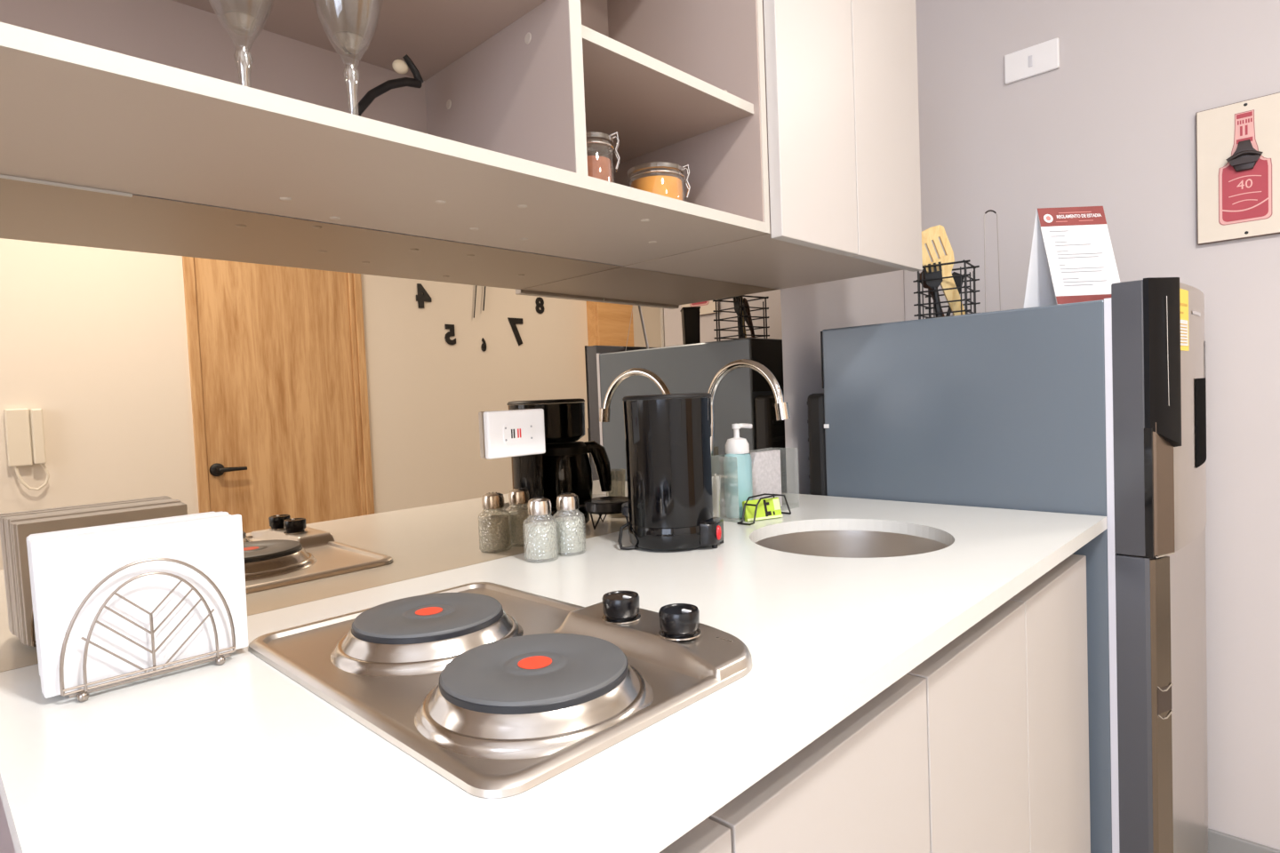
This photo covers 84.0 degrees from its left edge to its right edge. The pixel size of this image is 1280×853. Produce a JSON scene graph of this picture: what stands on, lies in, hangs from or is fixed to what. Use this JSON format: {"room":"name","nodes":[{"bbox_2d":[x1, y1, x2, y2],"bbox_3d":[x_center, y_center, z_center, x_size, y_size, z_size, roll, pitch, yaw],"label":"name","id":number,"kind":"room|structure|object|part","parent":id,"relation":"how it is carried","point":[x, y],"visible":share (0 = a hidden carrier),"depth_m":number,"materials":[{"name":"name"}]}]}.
{"room":"kitchen","nodes":[
{"label":"kitchen","id":0,"kind":"room"},
{"bbox_2d":[5,181,904,671],"bbox_3d":[0.281,-0.175,1.594,0.100,2.360,5.700,0,3,44],"label":"wall","id":1,"kind":"structure","parent":0,"point":[811,309],"depth_m":1.63,"materials":[{"name":"paint"}]},
{"bbox_2d":[0,0,769,265],"bbox_3d":[-0.491,-0.484,0.510,0.293,0.524,1.607,0,3,44],"label":"upper cabinet","id":2,"kind":"object","parent":1,"relation":"attached to","point":[148,98],"visible":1,"depth_m":0.77,"materials":[{"name":"beige laminate"}]},
{"bbox_2d":[208,0,274,87],"bbox_3d":[-0.347,-0.350,0.619,0.067,0.206,0.067,-3,2,-19],"label":"wine glass","id":3,"kind":"object","parent":2,"relation":"on","point":[229,27],"visible":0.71,"depth_m":0.62,"materials":[{"name":"clear glass"}]},
{"bbox_2d":[208,0,274,47],"bbox_3d":[-0.348,-0.391,0.617,0.067,0.124,0.067,0,3,44],"label":"bowl","id":4,"kind":"object","parent":3,"relation":"on","point":[229,27],"depth_m":0.62,"materials":[{"name":"clear glass"}]},
{"bbox_3d":[-0.344,-0.290,0.621,0.016,0.079,0.016,0,3,44],"label":"stem","id":5,"kind":"part","parent":3,"relation":"part of","materials":[{"name":"clear glass"}]},
{"bbox_3d":[-0.597,-0.483,0.610,0.004,0.493,1.603,0,3,44],"label":"panel","id":6,"kind":"part","parent":2,"relation":"part of","materials":[{"name":"beige laminate"}]},
{"bbox_2d":[312,0,383,106],"bbox_3d":[-0.269,-0.355,0.659,0.067,0.206,0.067,-3,2,-19],"label":"wine glass","id":7,"kind":"object","parent":2,"relation":"on","point":[359,50],"visible":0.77,"depth_m":0.66,"materials":[{"name":"clear glass"}]},
{"bbox_2d":[312,0,383,62],"bbox_3d":[-0.271,-0.396,0.657,0.067,0.124,0.067,0,3,44],"label":"bowl","id":8,"kind":"object","parent":7,"relation":"on","point":[359,50],"depth_m":0.66,"materials":[{"name":"clear glass"}]},
{"bbox_3d":[-0.267,-0.295,0.661,0.016,0.079,0.016,0,3,44],"label":"stem","id":9,"kind":"part","parent":7,"relation":"part of","materials":[{"name":"clear glass"}]},
{"bbox_2d":[172,0,545,80],"bbox_3d":[-0.612,-0.425,0.383,0.288,0.015,1.250,0,3,44],"label":"shelf","id":10,"kind":"object","parent":2,"relation":"attached to","point":[440,37],"depth_m":0.79,"materials":[{"name":"beige laminate"}]},
{"bbox_2d":[351,54,423,116],"bbox_3d":[-0.291,-0.340,0.777,0.022,0.164,0.133,-1,3,33],"label":"utensil","id":11,"kind":"object","parent":2,"relation":"on","point":[399,66],"visible":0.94,"depth_m":0.80,"materials":[{"name":"black metal"}]},
{"bbox_3d":[-0.291,-0.328,0.775,0.021,0.140,0.130,-1,3,32],"label":"handle","id":12,"kind":"part","parent":11,"relation":"part of","materials":[{"name":"black plastic"}]},
{"bbox_2d":[585,131,620,183],"bbox_3d":[-0.056,-0.312,0.864,0.053,0.085,0.055,0,3,44],"label":"spice jar","id":13,"kind":"object","parent":2,"relation":"on","point":[599,166],"visible":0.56,"depth_m":0.85,"materials":[{"name":"clear glass"}]},
{"bbox_3d":[-0.058,-0.347,0.861,0.052,0.010,0.052,0,3,44],"label":"glass lid","id":14,"kind":"part","parent":13,"relation":"part of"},
{"bbox_2d":[627,161,690,200],"bbox_3d":[0.023,-0.317,0.975,0.078,0.079,0.078,0,3,44],"label":"spice jar","id":15,"kind":"object","parent":2,"relation":"on","point":[666,186],"visible":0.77,"depth_m":0.95,"materials":[{"name":"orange glass"}]},
{"bbox_3d":[0.022,-0.348,0.973,0.078,0.010,0.078,0,3,44],"label":"glass lid","id":16,"kind":"part","parent":15,"relation":"part of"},
{"bbox_2d":[582,39,751,166],"bbox_3d":[-0.056,-0.430,0.966,0.278,0.014,0.326,0,3,44],"label":"shelf","id":17,"kind":"object","parent":2,"relation":"attached to","point":[657,109],"depth_m":0.95,"materials":[{"name":"beige laminate"}]},
{"bbox_3d":[0.061,-0.529,1.081,0.288,0.493,0.014,0,3,44],"label":"panel","id":18,"kind":"part","parent":2,"relation":"part of","materials":[{"name":"beige laminate"}]},
{"bbox_2d":[0,174,786,672],"bbox_3d":[-0.462,-0.011,0.747,0.006,0.443,2.234,0,3,44],"label":"mirror panel","id":19,"kind":"object","parent":1,"relation":"attached to","point":[327,388],"visible":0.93,"depth_m":0.83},
{"bbox_2d":[483,408,545,459],"bbox_3d":[-0.180,0.010,1.028,0.014,0.067,0.101,0,3,44],"label":"wall outlet","id":20,"kind":"object","parent":19,"relation":"attached to","point":[515,433],"visible":1,"depth_m":1.02,"materials":[{"name":"white plastic"}]},
{"bbox_2d":[623,0,922,289],"bbox_3d":[0.238,-0.541,1.252,0.312,0.529,0.477,0,3,44],"label":"upper cabinet","id":21,"kind":"object","parent":1,"relation":"attached to","point":[841,76],"visible":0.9,"depth_m":1.14,"materials":[{"name":"beige laminate"}]},
{"bbox_3d":[0.241,-0.291,1.268,0.292,0.016,0.475,0,3,44],"label":"panel","id":22,"kind":"part","parent":21,"relation":"part of","materials":[{"name":"beige laminate"}]},
{"bbox_3d":[0.257,-0.531,1.060,0.019,0.523,0.222,0,3,44],"label":"door","id":23,"kind":"part","parent":21,"relation":"part of","materials":[{"name":"beige laminate"}]},
{"bbox_3d":[0.422,-0.545,1.232,0.019,0.523,0.250,0,3,44],"label":"door","id":24,"kind":"part","parent":21,"relation":"part of","materials":[{"name":"beige laminate"}]},
{"bbox_2d":[904,0,1279,850],"bbox_3d":[1.111,-0.214,1.723,0.915,2.360,0.100,0,3,44],"label":"wall","id":25,"kind":"structure","parent":0,"point":[1113,127],"depth_m":1.57,"materials":[{"name":"paint"}]},
{"bbox_2d":[1004,37,1059,84],"bbox_3d":[0.957,-0.893,1.740,0.121,0.072,0.010,0,3,44],"label":"light switch","id":26,"kind":"object","parent":25,"relation":"attached to","point":[1044,57],"visible":1,"depth_m":1.74,"materials":[{"name":"white plastic"}]},
{"bbox_2d":[1196,92,1279,245],"bbox_3d":[1.253,-0.533,1.471,0.162,0.281,0.028,0,3,44],"label":"sign","id":27,"kind":"object","parent":25,"relation":"attached to","point":[1238,143],"visible":1,"depth_m":1.48,"materials":[{"name":"beige metal"}]},
{"bbox_2d":[1208,828,1279,852],"bbox_3d":[1.119,0.932,1.728,0.915,0.070,0.012,0,3,44],"label":"baseboard","id":28,"kind":"structure","parent":25,"relation":"attached to","point":[1218,842],"depth_m":1.55,"materials":[{"name":"tile"}]},
{"bbox_3d":[1.266,1.048,0.811,2.600,0.100,5.800,0,3,44],"label":"floor","id":29,"kind":"structure","parent":0,"visible":0},
{"bbox_2d":[0,795,731,852],"bbox_3d":[-0.237,0.650,0.555,0.555,0.840,0.328,0,3,44],"label":"base cabinet","id":30,"kind":"object","parent":29,"relation":"on","point":[708,836],"depth_m":0.46,"materials":[{"name":"beige laminate"}]},
{"bbox_3d":[-0.347,0.659,0.442,0.555,0.840,0.013,0,3,44],"label":"end panel","id":31,"kind":"part","parent":30,"relation":"part of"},
{"bbox_2d":[707,674,930,852],"bbox_3d":[-0.014,0.631,0.785,0.555,0.840,0.314,0,3,44],"label":"base cabinet","id":32,"kind":"object","parent":29,"relation":"on","point":[861,786],"visible":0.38,"depth_m":0.59,"materials":[{"name":"beige laminate"}]},
{"bbox_2d":[906,554,1090,852],"bbox_3d":[0.315,0.604,1.127,0.555,0.840,0.636,0,3,44],"label":"base cabinet","id":33,"kind":"object","parent":29,"relation":"on","point":[1007,698],"visible":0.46,"depth_m":0.89,"materials":[{"name":"beige laminate"}]},
{"bbox_2d":[0,493,1107,852],"bbox_3d":[0.085,0.192,0.883,0.596,0.020,1.304,0,3,44],"label":"countertop","id":34,"kind":"structure","parent":33,"relation":"on","point":[236,756],"depth_m":0.50,"materials":[{"name":"white stone"}]},
{"bbox_2d":[59,557,236,702],"bbox_3d":[-0.447,0.162,0.632,0.119,0.104,0.124,0,3,44],"label":"napkin holder","id":35,"kind":"object","parent":34,"relation":"on","point":[82,695],"visible":0.6,"depth_m":0.59,"materials":[{"name":"metal"}]},
{"bbox_2d":[26,512,248,698],"bbox_3d":[-0.445,0.146,0.633,0.089,0.123,0.150,0,3,44],"label":"napkin stack","id":36,"kind":"object","parent":35,"relation":"in","point":[66,565],"visible":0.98,"depth_m":0.60,"materials":[{"name":"white paper"}]},
{"bbox_2d":[248,582,752,798],"bbox_3d":[-0.137,0.180,0.630,0.417,0.042,0.272,0,3,44],"label":"electric cooktop","id":37,"kind":"object","parent":34,"relation":"in","point":[499,691],"visible":1,"depth_m":0.55,"materials":[{"name":"metal"}]},
{"bbox_2d":[415,607,442,615],"bbox_3d":[-0.197,0.172,0.663,0.025,0.001,0.025,0,3,44],"label":"dot","id":38,"kind":"object","parent":37,"relation":"on","point":[419,611],"depth_m":0.66,"materials":[{"name":"paint"}]},
{"bbox_2d":[517,656,551,669],"bbox_3d":[-0.077,0.173,0.521,0.025,0.001,0.025,0,3,44],"label":"dot","id":39,"kind":"object","parent":37,"relation":"on","point":[524,662],"depth_m":0.52,"materials":[{"name":"paint"}]},
{"bbox_3d":[-0.017,0.164,0.648,0.034,0.021,0.034,0,3,44],"label":"knob","id":40,"kind":"part","parent":37,"relation":"part of","materials":[{"name":"black plastic"}]},
{"bbox_3d":[0.009,0.185,0.629,0.204,0.020,0.072,0,3,44],"label":"control panel","id":41,"kind":"part","parent":37,"relation":"part of","materials":[{"name":"metal"}]},
{"bbox_3d":[0.033,0.164,0.599,0.034,0.021,0.034,0,3,44],"label":"knob","id":42,"kind":"part","parent":37,"relation":"part of","materials":[{"name":"black plastic"}]},
{"bbox_2d":[522,496,559,562],"bbox_3d":[-0.140,0.143,0.999,0.048,0.087,0.048,0,3,44],"label":"glass shaker","id":43,"kind":"object","parent":34,"relation":"on","point":[540,543],"visible":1,"depth_m":0.98,"materials":[{"name":"glass"}]},
{"bbox_3d":[-0.141,0.111,0.997,0.033,0.024,0.033,0,3,44],"label":"lid","id":44,"kind":"part","parent":43,"relation":"part of","materials":[{"name":"metal"}]},
{"bbox_2d":[552,492,586,556],"bbox_3d":[-0.104,0.140,1.033,0.048,0.087,0.048,0,3,44],"label":"glass shaker","id":45,"kind":"object","parent":34,"relation":"on","point":[571,531],"visible":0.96,"depth_m":1.02,"materials":[{"name":"glass"}]},
{"bbox_3d":[-0.105,0.108,1.032,0.033,0.024,0.033,0,3,44],"label":"lid","id":46,"kind":"part","parent":45,"relation":"part of","materials":[{"name":"metal"}]},
{"bbox_2d":[621,502,629,533],"bbox_3d":[0.013,0.150,1.172,0.087,0.046,0.087,0,3,44],"label":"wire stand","id":47,"kind":"object","parent":34,"relation":"on","point":[624,507],"visible":0.2,"depth_m":1.15,"materials":[{"name":"black metal"}]},
{"bbox_3d":[0.013,0.135,1.171,0.087,0.017,0.087,0,3,44],"label":"dish","id":48,"kind":"part","parent":47,"relation":"part of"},
{"bbox_2d":[617,392,723,550],"bbox_3d":[0.054,0.064,1.065,0.151,0.224,0.170,0,3,44],"label":"coffee maker","id":49,"kind":"object","parent":34,"relation":"on","point":[668,437],"visible":1,"depth_m":1.01,"materials":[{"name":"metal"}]},
{"bbox_3d":[-0.021,0.161,1.046,0.024,0.038,0.027,-3,2,-17],"label":"power cord","id":50,"kind":"part","parent":49,"relation":"part of","materials":[{"name":"black plastic"}]},
{"bbox_3d":[0.040,-0.045,1.061,0.137,0.006,0.137,0,3,44],"label":"lid","id":51,"kind":"part","parent":49,"relation":"part of","materials":[{"name":"black plastic"}]},
{"bbox_2d":[716,525,721,540],"bbox_3d":[0.114,0.153,1.025,0.006,0.021,0.015,-1,2,22],"label":"switch","id":52,"kind":"object","parent":49,"relation":"attached to","point":[718,527],"depth_m":1.02,"materials":[{"name":"red plastic"}]},
{"bbox_2d":[715,473,720,518],"bbox_3d":[0.115,0.125,1.182,0.042,0.088,0.042,0,3,44],"label":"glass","id":53,"kind":"object","parent":34,"relation":"on","point":[716,474],"visible":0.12,"depth_m":1.18,"materials":[{"name":"clear glass"}]},
{"bbox_2d":[707,359,790,517],"bbox_3d":[0.175,0.024,1.230,0.203,0.280,0.053,0,3,44],"label":"faucet","id":54,"kind":"object","parent":34,"relation":"on","point":[781,408],"visible":0.63,"depth_m":1.21,"materials":[{"name":"silver metal"}]},
{"bbox_2d":[736,493,791,525],"bbox_3d":[0.216,0.141,1.244,0.031,0.041,0.129,0,3,44],"label":"wire rack","id":55,"kind":"object","parent":34,"relation":"on","point":[772,495],"visible":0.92,"depth_m":1.23,"materials":[{"name":"black metal"}]},
{"bbox_2d":[742,497,783,521],"bbox_3d":[0.214,0.145,1.244,0.072,0.036,0.019,-3,2,-24],"label":"packet","id":56,"kind":"object","parent":55,"relation":"in","point":[767,508],"visible":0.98,"depth_m":1.24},
{"bbox_2d":[755,530,948,558],"bbox_3d":[0.319,0.261,1.080,0.350,0.152,0.350,0,3,44],"label":"sink","id":57,"kind":"object","parent":34,"relation":"in","point":[845,544],"visible":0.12,"depth_m":1.21,"materials":[{"name":"metal"}]},
{"bbox_3d":[0.214,0.103,1.309,0.059,0.113,0.195,0,3,44],"label":"caddy","id":58,"kind":"object","parent":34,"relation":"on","visible":0},
{"bbox_2d":[723,423,752,518],"bbox_3d":[0.175,0.077,1.272,0.046,0.166,0.059,0,3,44],"label":"soap dispenser","id":59,"kind":"object","parent":58,"relation":"in","point":[738,479],"visible":0.98,"depth_m":1.25,"materials":[{"name":"teal plastic"}]},
{"bbox_2d":[723,453,752,518],"bbox_3d":[0.176,0.101,1.272,0.046,0.118,0.059,0,3,44],"label":"bottle","id":60,"kind":"object","parent":59,"relation":"on","point":[738,479],"depth_m":1.25,"materials":[{"name":"teal plastic"}]},
{"bbox_2d":[750,449,782,506],"bbox_3d":[0.230,0.101,1.334,0.090,0.108,0.016,-4,3,-38],"label":"sponge","id":61,"kind":"object","parent":58,"relation":"in","point":[766,475],"visible":0.51,"depth_m":1.33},
{"bbox_3d":[0.394,0.591,0.825,0.022,0.713,0.311,0,3,44],"label":"door","id":62,"kind":"part","parent":33,"relation":"part of","materials":[{"name":"beige laminate"}]},
{"bbox_3d":[0.615,0.573,1.053,0.022,0.713,0.319,0,3,44],"label":"door","id":63,"kind":"part","parent":33,"relation":"part of","materials":[{"name":"beige laminate"}]},
{"bbox_2d":[807,277,1207,852],"bbox_3d":[0.796,0.371,1.521,0.647,1.234,0.567,0,3,44],"label":"refrigerator","id":64,"kind":"object","parent":29,"relation":"on","point":[1094,407],"visible":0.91,"depth_m":1.20,"materials":[{"name":"metal"}]},
{"bbox_3d":[0.575,-0.156,1.692,0.002,0.120,0.560,0,3,44],"label":"panel","id":65,"kind":"part","parent":64,"relation":"part of","materials":[{"name":"grey metal"}]},
{"bbox_2d":[912,259,980,319],"bbox_3d":[0.655,-0.278,1.518,0.112,0.126,0.112,-1,3,36],"label":"utensil basket","id":66,"kind":"object","parent":64,"relation":"on","point":[965,275],"visible":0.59,"depth_m":1.50,"materials":[{"name":"black metal"}]},
{"bbox_2d":[920,270,944,316],"bbox_3d":[0.636,-0.278,1.534,0.076,0.118,0.018,-3,3,-25],"label":"spoon","id":67,"kind":"object","parent":66,"relation":"in","point":[925,285],"visible":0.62,"depth_m":1.53,"materials":[{"name":"black plastic"}]},
{"bbox_2d":[920,270,928,288],"bbox_3d":[0.615,-0.315,1.524,0.034,0.040,0.018,-3,2,-22],"label":"spoon bowl","id":68,"kind":"object","parent":67,"relation":"on","point":[925,285],"depth_m":1.52,"materials":[{"name":"black plastic"}]},
{"bbox_3d":[0.644,-0.265,1.542,0.058,0.091,0.011,-4,3,-28],"label":"handle","id":69,"kind":"part","parent":67,"relation":"part of","materials":[{"name":"black plastic"}]},
{"bbox_2d":[923,262,943,317],"bbox_3d":[0.625,-0.282,1.513,0.038,0.129,0.029,-1,3,27],"label":"serving fork","id":70,"kind":"object","parent":66,"relation":"in","point":[933,284],"visible":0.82,"depth_m":1.50,"materials":[{"name":"black plastic"}]},
{"bbox_3d":[0.633,-0.257,1.512,0.026,0.079,0.016,-3,2,-24],"label":"handle","id":71,"kind":"part","parent":70,"relation":"part of","materials":[{"name":"black plastic"}]},
{"bbox_2d":[921,224,965,315],"bbox_3d":[0.643,-0.319,1.507,0.132,0.209,0.033,-3,2,-16],"label":"slotted spatula","id":72,"kind":"object","parent":66,"relation":"in","point":[932,233],"visible":0.8,"depth_m":1.50,"materials":[{"name":"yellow wood"}]},
{"bbox_3d":[0.620,-0.368,1.500,0.089,0.108,0.028,-3,2,-4],"label":"slotted blade","id":73,"kind":"part","parent":72,"relation":"part of","materials":[{"name":"brown wood"}]},
{"bbox_3d":[0.671,-0.273,1.523,0.074,0.114,0.018,-3,2,-23],"label":"handle","id":74,"kind":"part","parent":72,"relation":"part of","materials":[{"name":"brown wood"}]},
{"bbox_2d":[945,272,964,316],"bbox_3d":[0.680,-0.277,1.540,0.046,0.113,0.017,0,3,44],"label":"black turner","id":75,"kind":"object","parent":66,"relation":"in","point":[956,280],"visible":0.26,"depth_m":1.53,"materials":[{"name":"black plastic"}]},
{"bbox_3d":[0.672,-0.246,1.551,0.023,0.049,0.008,-2,2,12],"label":"handle","id":76,"kind":"part","parent":75,"relation":"part of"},
{"bbox_3d":[0.684,-0.299,1.534,0.032,0.071,0.017,0,3,44],"label":"blade","id":77,"kind":"part","parent":75,"relation":"part of","materials":[{"name":"black plastic"}]},
{"bbox_2d":[984,209,1000,311],"bbox_3d":[0.725,-0.331,1.466,0.025,0.229,0.024,0,3,44],"label":"tongs","id":78,"kind":"object","parent":64,"relation":"on","point":[988,210],"visible":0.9,"depth_m":1.47,"materials":[{"name":"metal"}]},
{"bbox_2d":[1023,206,1119,308],"bbox_3d":[0.752,-0.296,1.239,0.139,0.173,0.065,-2,2,0],"label":"sign","id":79,"kind":"object","parent":64,"relation":"on","point":[1072,260],"visible":1,"depth_m":1.23,"materials":[{"name":"paper"}]},
{"bbox_3d":[0.746,-0.296,1.257,0.127,0.173,0.029,-2,2,0],"label":"panel","id":80,"kind":"part","parent":79,"relation":"part of","materials":[{"name":"paper"}]},
{"bbox_3d":[0.798,0.103,1.117,0.014,0.204,0.012,0,3,44],"label":"edge trim","id":81,"kind":"part","parent":64,"relation":"part of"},
{"bbox_3d":[0.983,-0.027,1.312,0.084,0.434,0.564,0,3,44],"label":"freezer door","id":82,"kind":"part","parent":64,"relation":"part of","materials":[{"name":"metal"}]},
{"bbox_3d":[0.998,0.564,1.344,0.060,0.746,0.564,0,3,44],"label":"fridge door","id":83,"kind":"part","parent":64,"relation":"part of","materials":[{"name":"metal"}]},
{"bbox_3d":[0.839,0.575,1.145,0.048,0.733,0.014,-4,3,-33],"label":"grip panel","id":84,"kind":"part","parent":64,"relation":"part of","materials":[{"name":"brown metal"}]},
{"bbox_3d":[0.824,0.097,1.122,0.050,0.210,0.015,-4,3,-35],"label":"grip panel","id":85,"kind":"part","parent":64,"relation":"part of","materials":[{"name":"brown metal"}]},
{"bbox_3d":[0.838,0.417,1.136,0.042,0.013,0.002,-3,3,-27],"label":"finger pull","id":86,"kind":"part","parent":64,"relation":"part of","materials":[{"name":"silver metal"}]},
{"bbox_3d":[0.840,0.462,1.137,0.042,0.013,0.002,-3,3,-27],"label":"finger pull","id":87,"kind":"part","parent":64,"relation":"part of","materials":[{"name":"silver metal"}]},
{"bbox_3d":[0.820,-0.117,1.105,0.004,0.170,0.001,-3,3,-24],"label":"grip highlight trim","id":88,"kind":"part","parent":64,"relation":"part of","materials":[{"name":"silver metal"}]}
]}

